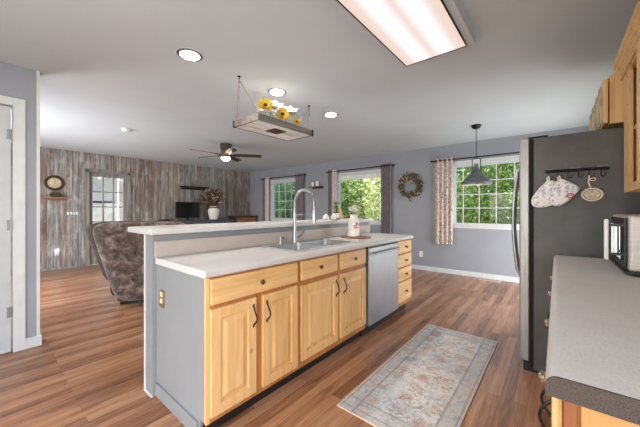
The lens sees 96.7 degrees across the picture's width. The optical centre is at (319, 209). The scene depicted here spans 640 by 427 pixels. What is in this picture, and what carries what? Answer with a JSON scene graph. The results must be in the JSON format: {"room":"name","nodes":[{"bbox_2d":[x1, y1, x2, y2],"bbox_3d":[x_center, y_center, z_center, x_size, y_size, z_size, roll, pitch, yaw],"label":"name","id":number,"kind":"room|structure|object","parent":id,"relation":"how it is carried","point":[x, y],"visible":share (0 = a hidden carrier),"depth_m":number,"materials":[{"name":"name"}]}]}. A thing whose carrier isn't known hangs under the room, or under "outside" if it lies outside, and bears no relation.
{"room":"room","nodes":[
{"label":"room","id":0,"kind":"room"},
{"bbox_2d":[0,61,39,349],"bbox_3d":[-3.284,-0.015,1.797,0.134,2.490,2.157,0,0,40],"label":"wall","id":1,"kind":"structure","parent":0,"point":[16,81],"depth_m":2.54,"materials":[{"name":"paint"}]},
{"bbox_2d":[0,95,24,353],"bbox_3d":[-2.912,0.130,2.120,0.122,2.200,1.000,0,0,40],"label":"door","id":2,"kind":"structure","parent":1,"relation":"in","point":[17,134],"depth_m":2.45,"materials":[{"name":"white wood"}]},
{"bbox_2d":[36,71,39,335],"bbox_3d":[-2.562,-0.060,2.586,0.016,2.400,0.023,0,0,40],"label":"trim","id":3,"kind":"structure","parent":1,"relation":"attached to","point":[37,72],"depth_m":2.58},
{"bbox_2d":[11,143,249,272],"bbox_3d":[-4.453,-0.015,7.114,0.150,2.490,6.430,0,0,40],"label":"wall","id":4,"kind":"structure","parent":0,"point":[155,185],"depth_m":6.81,"materials":[{"name":"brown wood"}]},
{"bbox_2d":[11,264,82,274],"bbox_3d":[-4.391,1.205,7.062,0.012,0.050,6.430,0,0,40],"label":"baseboard","id":5,"kind":"structure","parent":4,"relation":"attached to","point":[73,266],"depth_m":5.88,"materials":[{"name":"white wood"}]},
{"bbox_2d":[44,175,64,190],"bbox_3d":[-5.420,-0.552,5.804,0.039,0.316,0.316,0,0,40],"label":"wall clock","id":6,"kind":"object","parent":4,"relation":"attached to","point":[53,182],"visible":1,"depth_m":5.80,"materials":[{"name":"brown wood"}]},
{"bbox_2d":[41,197,68,199],"bbox_3d":[-5.383,-0.229,5.787,0.120,0.058,0.400,0,0,40],"label":"wall shelf","id":7,"kind":"object","parent":4,"relation":"attached to","point":[45,198],"visible":1,"depth_m":5.78,"materials":[{"name":"brown wood"}]},
{"bbox_2d":[49,192,61,196],"bbox_3d":[-5.382,-0.312,5.779,0.093,0.106,0.225,0,0,31],"label":"planter","id":8,"kind":"object","parent":7,"relation":"on","point":[51,194],"visible":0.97,"depth_m":5.76,"materials":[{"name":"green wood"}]},
{"bbox_2d":[66,210,78,215],"bbox_3d":[-5.248,0.064,6.032,0.012,0.108,0.194,0,0,40],"label":"switch plate","id":9,"kind":"object","parent":4,"relation":"attached to","point":[68,212],"visible":1,"depth_m":6.03,"materials":[{"name":"white plastic"}]},
{"bbox_2d":[84,168,131,266],"bbox_3d":[-4.861,0.160,6.542,0.156,2.140,0.890,0,0,40],"label":"door","id":10,"kind":"structure","parent":4,"relation":"in","point":[90,259],"depth_m":6.44,"materials":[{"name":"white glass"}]},
{"bbox_2d":[180,186,208,189],"bbox_3d":[-3.515,-0.613,7.998,0.160,0.085,0.750,0,0,40],"label":"floating shelf","id":11,"kind":"object","parent":4,"relation":"attached to","point":[182,187],"visible":0.99,"depth_m":7.96,"materials":[{"name":"black wood"}]},
{"bbox_2d":[143,222,368,397],"bbox_3d":[-0.256,0.696,2.987,0.138,1.068,2.818,0,0,40],"label":"wall","id":12,"kind":"structure","parent":0,"point":[150,268],"depth_m":1.93,"materials":[{"name":"grey paint"}]},
{"bbox_2d":[128,218,373,234],"bbox_3d":[-0.326,0.142,3.057,0.445,0.039,2.880,0,0,40],"label":"bar","id":13,"kind":"object","parent":12,"relation":"on","point":[187,228],"visible":1,"depth_m":2.27,"materials":[{"name":"stone"}]},
{"bbox_2d":[323,214,328,219],"bbox_3d":[0.077,0.085,3.639,0.084,0.075,0.084,0,0,40],"label":"jar","id":14,"kind":"object","parent":13,"relation":"on","point":[325,217],"visible":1,"depth_m":3.61,"materials":[{"name":"ceramic"}]},
{"bbox_2d":[330,214,336,219],"bbox_3d":[0.173,0.085,3.676,0.084,0.075,0.084,0,0,40],"label":"jar","id":15,"kind":"object","parent":13,"relation":"on","point":[332,217],"visible":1,"depth_m":3.65,"materials":[{"name":"ceramic"}]},
{"bbox_2d":[332,201,339,218],"bbox_3d":[0.217,-0.002,3.775,0.104,0.249,0.109,0,0,40],"label":"potted plant","id":16,"kind":"object","parent":13,"relation":"on","point":[336,212],"visible":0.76,"depth_m":3.75,"materials":[{"name":"green plant"}]},
{"bbox_2d":[338,207,343,218],"bbox_3d":[0.293,0.043,3.921,0.030,0.160,0.100,0,0,40],"label":"wedge","id":17,"kind":"object","parent":13,"relation":"on","point":[341,216],"visible":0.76,"depth_m":3.90,"materials":[{"name":"beige wood"}]},
{"bbox_2d":[154,225,369,257],"bbox_3d":[-0.196,0.263,2.952,0.020,0.106,2.795,0,0,40],"label":"backsplash","id":18,"kind":"structure","parent":12,"relation":"attached to","point":[197,245],"depth_m":2.34,"materials":[{"name":"laminate"}]},
{"bbox_2d":[262,177,264,220],"bbox_3d":[-1.770,-0.182,8.968,0.140,1.675,0.063,0,0,40],"label":"drape","id":19,"kind":"object","parent":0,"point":[263,181],"depth_m":8.96,"materials":[{"name":"grey fabric"}]},
{"bbox_2d":[0,264,550,426],"bbox_3d":[-1.503,1.290,3.875,8.830,0.120,7.930,0,0,40],"label":"floor","id":20,"kind":"structure","parent":0,"point":[87,370],"depth_m":2.26,"materials":[{"name":"brown wood"}]},
{"bbox_2d":[85,221,199,304],"bbox_3d":[-2.325,0.685,3.967,1.346,1.090,1.206,0,0,-17],"label":"recliner","id":21,"kind":"object","parent":20,"relation":"on","point":[118,252],"visible":0.56,"depth_m":3.45,"materials":[{"name":"brown fabric"}]},
{"bbox_2d":[170,219,234,223],"bbox_3d":[-3.417,0.752,7.845,0.426,0.955,2.180,0,0,40],"label":"media console","id":22,"kind":"object","parent":20,"relation":"on","point":[205,221],"visible":0.14,"depth_m":8.01},
{"bbox_2d":[175,202,199,219],"bbox_3d":[-3.535,0.030,7.615,0.180,0.490,0.645,0,0,40],"label":"television","id":23,"kind":"object","parent":22,"relation":"on","point":[187,210],"visible":0.93,"depth_m":7.59,"materials":[{"name":"black plastic"}]},
{"bbox_2d":[208,206,219,219],"bbox_3d":[-3.070,0.082,8.220,0.330,0.385,0.330,0,0,40],"label":"vase","id":24,"kind":"object","parent":22,"relation":"on","point":[213,211],"visible":0.98,"depth_m":8.11,"materials":[{"name":"ceramic"}]},
{"bbox_2d":[199,188,226,206],"bbox_3d":[-3.096,-0.344,8.208,0.411,0.622,0.869,0,0,40],"label":"bouquet","id":25,"kind":"object","parent":24,"relation":"on","point":[214,198],"visible":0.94,"depth_m":8.15,"materials":[{"name":"brown plant"}]},
{"bbox_2d":[155,261,297,426],"bbox_3d":[-0.605,0.792,1.934,0.694,0.876,0.697,0,0,40],"label":"base cabinet","id":26,"kind":"object","parent":20,"relation":"on","point":[225,343],"visible":1,"depth_m":1.67,"materials":[{"name":"brown wood"}]},
{"bbox_2d":[159,289,164,308],"bbox_3d":[-1.024,0.575,1.841,0.070,0.115,0.009,0,0,40],"label":"outlet","id":27,"kind":"object","parent":26,"relation":"attached to","point":[161,292],"visible":1,"depth_m":1.83,"materials":[{"name":"gold metal"}]},
{"bbox_2d":[154,225,412,278],"bbox_3d":[0.052,0.282,2.745,0.665,0.144,2.795,0,0,40],"label":"countertop","id":28,"kind":"structure","parent":26,"relation":"on","point":[214,263],"depth_m":2.07,"materials":[{"name":"laminate"}]},
{"bbox_2d":[292,188,316,241],"bbox_3d":[-0.128,0.052,2.725,0.304,0.518,0.134,0,0,40],"label":"faucet","id":29,"kind":"object","parent":28,"relation":"on","point":[295,236],"visible":1,"depth_m":2.75,"materials":[{"name":"silver metal"}]},
{"bbox_2d":[256,238,358,251],"bbox_3d":[-0.082,0.406,2.632,0.515,0.190,0.870,0,0,40],"label":"sink","id":30,"kind":"object","parent":28,"relation":"in","point":[303,245],"visible":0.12,"depth_m":2.66,"materials":[{"name":"metal"}]},
{"bbox_2d":[341,235,370,238],"bbox_3d":[0.409,0.309,3.264,0.344,0.013,0.344,0,0,40],"label":"round tray","id":31,"kind":"object","parent":28,"relation":"on","point":[344,236],"visible":0.77,"depth_m":3.14,"materials":[{"name":"brown wood"}]},
{"bbox_2d":[348,215,359,236],"bbox_3d":[0.388,0.178,3.269,0.136,0.249,0.137,0,0,-5],"label":"milk can","id":32,"kind":"object","parent":31,"relation":"on","point":[353,223],"visible":0.99,"depth_m":3.22,"materials":[{"name":"white ceramic"}]},
{"bbox_2d":[228,216,257,222],"bbox_3d":[-2.431,0.708,9.021,0.436,1.045,0.810,0,0,40],"label":"wooden chest","id":33,"kind":"object","parent":20,"relation":"on","point":[237,218],"visible":0.29,"depth_m":8.83,"materials":[{"name":"brown wood"}]},
{"bbox_2d":[291,248,365,379],"bbox_3d":[-0.078,0.792,2.551,0.674,0.876,0.925,0,0,40],"label":"base cabinet","id":34,"kind":"object","parent":20,"relation":"on","point":[331,287],"visible":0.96,"depth_m":2.27,"materials":[{"name":"brown wood"}]},
{"bbox_2d":[359,242,399,336],"bbox_3d":[0.449,0.794,3.159,0.686,0.872,0.676,0,0,40],"label":"dishwasher","id":35,"kind":"object","parent":20,"relation":"on","point":[381,264],"visible":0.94,"depth_m":2.92,"materials":[{"name":"silver metal"}]},
{"bbox_2d":[392,239,411,314],"bbox_3d":[0.785,0.792,3.592,0.667,0.876,0.415,0,0,40],"label":"base cabinet","id":36,"kind":"object","parent":20,"relation":"on","point":[404,253],"visible":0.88,"depth_m":3.39,"materials":[{"name":"brown wood"}]},
{"bbox_2d":[337,324,497,426],"bbox_3d":[0.878,1.224,2.210,0.642,0.011,1.646,0,0,40],"label":"rug","id":37,"kind":"object","parent":20,"relation":"on","point":[433,380],"visible":1,"depth_m":2.01,"materials":[{"name":"beige fabric"}]},
{"bbox_2d":[479,278,500,282],"bbox_3d":[2.957,1.227,4.955,0.320,0.005,0.110,0,0,40],"label":"floor vent","id":38,"kind":"object","parent":20,"relation":"in","point":[480,278],"visible":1,"depth_m":4.95,"materials":[{"name":"beige plastic"}]},
{"bbox_2d":[540,318,550,417],"bbox_3d":[1.121,0.793,0.892,0.669,0.874,0.475,0,0,40],"label":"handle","id":39,"kind":"object","parent":20,"relation":"on","point":[546,321],"visible":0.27,"depth_m":0.95,"materials":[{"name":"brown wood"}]},
{"bbox_2d":[511,127,639,373],"bbox_3d":[2.089,0.338,2.277,0.905,1.784,0.966,0,0,40],"label":"refrigerator","id":40,"kind":"object","parent":20,"relation":"on","point":[575,227],"depth_m":2.05,"materials":[{"name":"metal"}]},
{"bbox_2d":[531,176,555,207],"bbox_3d":[1.632,-0.132,2.047,0.180,0.231,0.026,0,0,40],"label":"oven mitt","id":41,"kind":"object","parent":40,"relation":"hanging from","point":[540,199],"visible":0.8,"depth_m":2.05,"materials":[{"name":"beige fabric"}]},
{"bbox_2d":[549,175,579,205],"bbox_3d":[1.683,-0.134,1.958,0.162,0.216,0.033,0,0,40],"label":"oven mitt","id":42,"kind":"object","parent":40,"relation":"hanging from","point":[563,191],"visible":1,"depth_m":1.96,"materials":[{"name":"beige fabric"}]},
{"bbox_2d":[580,175,603,200],"bbox_3d":[1.814,-0.145,1.897,0.116,0.174,0.016,0,0,40],"label":"pot holder","id":43,"kind":"object","parent":40,"relation":"hanging from","point":[589,194],"visible":1,"depth_m":1.90,"materials":[{"name":"beige fabric"}]},
{"bbox_2d":[538,370,639,426],"bbox_3d":[0.827,0.793,0.539,0.669,0.874,0.443,0,0,40],"label":"base cabinet","id":44,"kind":"object","parent":20,"relation":"on","point":[563,413],"visible":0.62,"depth_m":0.54,"materials":[{"name":"brown wood"}]},
{"bbox_2d":[545,255,639,424],"bbox_3d":[1.289,0.336,1.073,0.643,0.040,1.900,0,0,40],"label":"countertop","id":45,"kind":"structure","parent":44,"relation":"on","point":[593,361],"depth_m":0.70,"materials":[{"name":"laminate"}]},
{"bbox_2d":[604,214,639,276],"bbox_3d":[1.740,0.170,1.463,0.440,0.290,0.525,0,0,40],"label":"toaster oven","id":46,"kind":"object","parent":45,"relation":"on","point":[625,228],"visible":1,"depth_m":1.38,"materials":[{"name":"metal"}]},
{"bbox_2d":[610,258,639,274],"bbox_3d":[1.766,0.299,1.441,0.370,0.011,0.525,0,0,40],"label":"tray","id":47,"kind":"object","parent":46,"relation":"on","point":[626,270],"depth_m":1.38,"materials":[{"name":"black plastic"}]},
{"bbox_2d":[0,0,637,171],"bbox_3d":[-1.503,-1.320,3.875,8.830,0.120,7.930,0,0,40],"label":"ceiling","id":48,"kind":"structure","parent":0,"point":[105,67],"depth_m":2.67,"materials":[{"name":"paint"}]},
{"bbox_2d":[121,128,131,131],"bbox_3d":[-3.017,-1.239,4.440,0.140,0.040,0.140,0,0,40],"label":"smoke detector","id":49,"kind":"object","parent":48,"relation":"attached to","point":[122,129],"visible":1,"depth_m":4.39,"materials":[{"name":"white plastic"}]},
{"bbox_2d":[176,48,202,61],"bbox_3d":[-1.059,-1.256,2.314,0.196,0.007,0.196,0,0,40],"label":"recessed light","id":50,"kind":"object","parent":48,"relation":"in","point":[191,55],"visible":1,"depth_m":2.31,"materials":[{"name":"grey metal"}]},
{"bbox_2d":[190,143,261,161],"bbox_3d":[-1.837,-1.100,5.398,1.292,0.320,1.244,0,0,40],"label":"ceiling fan","id":51,"kind":"object","parent":48,"relation":"attached to","point":[227,150],"visible":1,"depth_m":5.37,"materials":[{"name":"brown wood"}]},
{"bbox_2d":[233,75,312,140],"bbox_3d":[-0.447,-1.044,3.057,0.410,0.432,1.019,0,0,40],"label":"tray","id":52,"kind":"object","parent":48,"relation":"hanging from","point":[259,123],"visible":0.94,"depth_m":2.90,"materials":[{"name":"grey wood"}]},
{"bbox_2d":[256,97,273,114],"bbox_3d":[-0.536,-0.984,2.804,0.140,0.282,0.146,0,0,33],"label":"sunflower","id":53,"kind":"object","parent":52,"relation":"on","point":[264,103],"visible":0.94,"depth_m":2.80,"materials":[{"name":"yellow plant"}]},
{"bbox_2d":[264,108,278,116],"bbox_3d":[-0.479,-0.930,2.789,0.138,0.175,0.153,0,0,40],"label":"lily","id":54,"kind":"object","parent":52,"relation":"on","point":[272,111],"visible":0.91,"depth_m":2.80,"materials":[{"name":"white plant"}]},
{"bbox_2d":[271,100,282,110],"bbox_3d":[-0.474,-0.997,2.912,0.215,0.307,0.243,0,0,40],"label":"lily","id":55,"kind":"object","parent":52,"relation":"on","point":[276,105],"visible":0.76,"depth_m":2.94,"materials":[{"name":"white plant"}]},
{"bbox_2d":[275,107,290,120],"bbox_3d":[-0.382,-0.950,2.876,0.156,0.216,0.142,0,0,30],"label":"sunflower","id":56,"kind":"object","parent":52,"relation":"in","point":[283,114],"visible":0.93,"depth_m":2.87,"materials":[{"name":"yellow plant"}]},
{"bbox_2d":[282,106,299,115],"bbox_3d":[-0.332,-0.987,3.028,0.217,0.289,0.234,0,0,40],"label":"lily","id":57,"kind":"object","parent":52,"relation":"on","point":[293,112],"visible":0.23,"depth_m":3.05,"materials":[{"name":"white plant"}]},
{"bbox_2d":[293,118,300,124],"bbox_3d":[-0.260,-0.915,3.035,0.118,0.146,0.090,0,0,40],"label":"sunflower","id":58,"kind":"object","parent":52,"relation":"on","point":[296,121],"visible":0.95,"depth_m":3.02,"materials":[{"name":"yellow plant"}]},
{"bbox_2d":[268,88,285,95],"bbox_3d":[-0.457,-1.256,3.036,0.196,0.007,0.196,0,0,40],"label":"recessed light","id":59,"kind":"object","parent":48,"relation":"in","point":[274,91],"visible":1,"depth_m":3.03,"materials":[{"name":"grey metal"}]},
{"bbox_2d":[324,112,337,116],"bbox_3d":[0.144,-1.256,3.759,0.196,0.007,0.196,0,0,40],"label":"recessed light","id":60,"kind":"object","parent":48,"relation":"in","point":[328,114],"visible":1,"depth_m":3.73,"materials":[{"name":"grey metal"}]},
{"bbox_2d":[329,0,474,67],"bbox_3d":[0.474,-1.209,1.681,0.535,0.102,1.290,0,0,40],"label":"ceiling light","id":61,"kind":"object","parent":48,"relation":"attached to","point":[411,32],"visible":1,"depth_m":1.80,"materials":[{"name":"plastic"}]},
{"bbox_2d":[461,124,492,185],"bbox_3d":[2.321,-0.817,4.223,0.414,0.884,0.414,0,0,40],"label":"pendant lamp","id":62,"kind":"object","parent":48,"relation":"hanging from","point":[476,177],"visible":1,"depth_m":4.16,"materials":[{"name":"black metal"}]},
{"bbox_2d":[250,126,588,277],"bbox_3d":[0.987,-0.015,6.864,8.830,2.490,0.150,0,0,40],"label":"wall","id":63,"kind":"structure","parent":0,"point":[488,251],"depth_m":5.78,"materials":[{"name":"paint"}]},
{"bbox_2d":[270,178,294,220],"bbox_3d":[-1.040,-0.292,8.500,1.250,1.265,0.130,0,0,40],"label":"window","id":64,"kind":"structure","parent":63,"relation":"in","point":[289,180],"depth_m":8.72,"materials":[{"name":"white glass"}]},
{"bbox_2d":[260,174,305,179],"bbox_3d":[-1.127,-0.966,8.466,2.002,0.054,0.092,0,0,40],"label":"curtain rod","id":65,"kind":"object","parent":63,"relation":"attached to","point":[303,174],"visible":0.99,"depth_m":8.33,"materials":[{"name":"brown metal"}]},
{"bbox_2d":[262,177,268,220],"bbox_3d":[-1.697,-0.182,8.907,0.330,1.675,0.063,0,0,40],"label":"curtain","id":66,"kind":"object","parent":65,"relation":"hanging from","point":[265,182],"visible":0.84,"depth_m":8.91,"materials":[{"name":"white fabric"}]},
{"bbox_2d":[295,173,302,219],"bbox_3d":[-0.583,-0.182,7.979,0.310,1.675,0.063,0,0,40],"label":"curtain","id":67,"kind":"object","parent":65,"relation":"hanging from","point":[298,179],"visible":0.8,"depth_m":7.97,"materials":[{"name":"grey fabric"}]},
{"bbox_2d":[310,186,323,188],"bbox_3d":[-0.091,-0.600,7.592,0.420,0.060,0.110,0,0,40],"label":"wall shelf","id":68,"kind":"object","parent":63,"relation":"attached to","point":[312,187],"visible":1,"depth_m":7.58,"materials":[{"name":"brown wood"}]},
{"bbox_2d":[337,169,380,224],"bbox_3d":[0.965,-0.292,6.830,1.390,1.265,0.130,0,0,40],"label":"window","id":69,"kind":"structure","parent":63,"relation":"in","point":[374,222],"depth_m":6.94,"materials":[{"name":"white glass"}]},
{"bbox_2d":[338,173,380,180],"bbox_3d":[0.954,-0.795,6.815,1.280,0.100,0.023,0,0,40],"label":"shade window","id":70,"kind":"structure","parent":69,"relation":"attached to","point":[374,175],"depth_m":6.80,"materials":[{"name":"white fabric"}]},
{"bbox_2d":[326,164,394,172],"bbox_3d":[0.905,-0.966,6.773,1.892,0.054,0.092,0,0,40],"label":"curtain rod","id":71,"kind":"object","parent":63,"relation":"attached to","point":[393,164],"visible":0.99,"depth_m":6.64,"materials":[{"name":"brown metal"}]},
{"bbox_2d":[328,169,336,218],"bbox_3d":[0.316,-0.182,7.230,0.270,1.675,0.063,0,0,40],"label":"curtain","id":72,"kind":"object","parent":71,"relation":"hanging from","point":[332,176],"visible":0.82,"depth_m":7.24,"materials":[{"name":"grey fabric"}]},
{"bbox_2d":[328,170,331,218],"bbox_3d":[0.259,-0.182,7.278,0.120,1.675,0.063,0,0,40],"label":"drape","id":73,"kind":"object","parent":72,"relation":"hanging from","point":[329,173],"depth_m":7.27,"materials":[{"name":"grey fabric"}]},
{"bbox_2d":[381,163,390,233],"bbox_3d":[1.457,-0.182,6.279,0.240,1.675,0.063,0,0,40],"label":"curtain","id":74,"kind":"object","parent":71,"relation":"hanging from","point":[385,170],"visible":0.93,"depth_m":6.27,"materials":[{"name":"grey fabric"}]},
{"bbox_2d":[397,171,423,200],"bbox_3d":[1.870,-0.493,5.934,0.593,0.660,0.115,0,0,40],"label":"wreath","id":75,"kind":"object","parent":63,"relation":"attached to","point":[414,177],"visible":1,"depth_m":5.92,"materials":[{"name":"plant"}]},
{"bbox_2d":[411,264,519,282],"bbox_3d":[0.935,1.185,6.801,8.530,0.090,0.014,0,0,40],"label":"baseboard","id":76,"kind":"structure","parent":63,"relation":"attached to","point":[419,267],"depth_m":5.27,"materials":[{"name":"white wood"}]},
{"bbox_2d":[430,152,519,163],"bbox_3d":[3.133,-0.951,4.917,2.392,0.054,0.092,0,0,40],"label":"curtain rod","id":77,"kind":"object","parent":63,"relation":"attached to","point":[511,152],"visible":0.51,"depth_m":5.09,"materials":[{"name":"brown metal"}]},
{"bbox_2d":[435,157,452,244],"bbox_3d":[2.391,-0.175,5.502,0.330,1.660,0.063,0,0,40],"label":"curtain","id":78,"kind":"object","parent":77,"relation":"hanging from","point":[443,169],"visible":1,"depth_m":5.50,"materials":[{"name":"white fabric"}]},
{"bbox_2d":[453,155,519,229],"bbox_3d":[3.274,-0.292,4.906,1.900,1.265,0.130,0,0,40],"label":"window","id":79,"kind":"structure","parent":63,"relation":"in","point":[514,159],"depth_m":5.18,"materials":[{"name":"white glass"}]},
{"bbox_3d":[1.831,-0.015,1.097,0.150,2.490,7.630,0,0,40],"label":"wall","id":80,"kind":"structure","parent":0,"visible":0},
{"bbox_2d":[589,73,623,130],"bbox_3d":[2.349,-0.733,2.159,0.398,0.325,0.995,0,0,40],"label":"upper cabinet","id":81,"kind":"object","parent":80,"relation":"attached to","point":[607,112],"visible":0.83,"depth_m":1.89,"materials":[{"name":"brown wood"}]},
{"bbox_2d":[613,0,639,192],"bbox_3d":[1.481,-0.526,1.080,0.351,0.832,1.755,0,0,40],"label":"upper cabinet","id":82,"kind":"object","parent":80,"relation":"attached to","point":[626,65],"visible":1,"depth_m":1.66,"materials":[{"name":"brown wood"}]},
{"label":"outside","id":83,"kind":"structure","parent":0,"visible":0},
{"bbox_3d":[0.959,1.455,8.963,70.000,0.150,75.000,0,0,40],"label":"ground","id":84,"kind":"structure","parent":83,"visible":0},
{"bbox_2d":[92,176,122,264],"bbox_3d":[-6.102,-0.055,7.752,3.100,2.870,7.100,0,0,40],"label":"porch","id":85,"kind":"object","parent":84,"relation":"on","point":[96,181],"visible":0.09,"depth_m":8.69,"materials":[{"name":"concrete"}]},
{"bbox_2d":[275,182,294,217],"bbox_3d":[-1.841,-0.083,13.775,2.885,3.482,2.718,0,0,30],"label":"tree","id":86,"kind":"object","parent":84,"relation":"on","point":[280,204],"visible":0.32,"depth_m":12.86,"materials":[{"name":"green plant"}]},
{"bbox_2d":[275,186,294,217],"bbox_3d":[-2.050,-0.277,18.311,3.009,3.731,3.234,0,0,16],"label":"tree","id":87,"kind":"object","parent":84,"relation":"on","point":[283,186],"visible":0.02,"depth_m":17.69,"materials":[{"name":"green plant"}]},
{"bbox_2d":[341,179,367,218],"bbox_3d":[0.546,-0.146,11.636,2.388,3.495,3.369,0,0,39],"label":"tree","id":88,"kind":"object","parent":84,"relation":"on","point":[352,197],"visible":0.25,"depth_m":11.58,"materials":[{"name":"green plant"}]},
{"bbox_2d":[342,178,377,214],"bbox_3d":[2.502,-1.800,19.687,5.312,7.926,6.668,0,0,25],"label":"tree","id":89,"kind":"object","parent":84,"relation":"on","point":[367,182],"visible":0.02,"depth_m":18.29,"materials":[{"name":"green plant"}]},
{"bbox_2d":[349,178,380,220],"bbox_3d":[2.989,-0.178,14.362,3.311,3.126,2.695,0,0,-2],"label":"tree","id":90,"kind":"object","parent":84,"relation":"on","point":[368,190],"visible":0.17,"depth_m":14.42,"materials":[{"name":"green plant"}]},
{"bbox_2d":[363,177,380,220],"bbox_3d":[2.915,-0.161,9.748,2.708,3.832,2.561,0,0,41],"label":"tree","id":91,"kind":"object","parent":84,"relation":"on","point":[377,183],"visible":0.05,"depth_m":9.68,"materials":[{"name":"green plant"}]},
{"bbox_2d":[457,171,477,222],"bbox_3d":[5.563,-0.333,12.266,3.311,3.985,2.574,0,0,-23],"label":"tree","id":92,"kind":"object","parent":84,"relation":"on","point":[465,196],"visible":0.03,"depth_m":11.88,"materials":[{"name":"green plant"}]},
{"bbox_2d":[457,166,519,210],"bbox_3d":[8.576,-1.449,15.300,5.201,6.933,6.789,0,0,-4],"label":"tree","id":93,"kind":"object","parent":84,"relation":"on","point":[471,191],"visible":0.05,"depth_m":14.32,"materials":[{"name":"green plant"}]},
{"bbox_2d":[457,162,519,223],"bbox_3d":[4.771,-0.224,7.936,2.797,3.570,3.166,0,0,-20],"label":"tree","id":94,"kind":"object","parent":84,"relation":"on","point":[503,214],"visible":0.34,"depth_m":7.56,"materials":[{"name":"green plant"}]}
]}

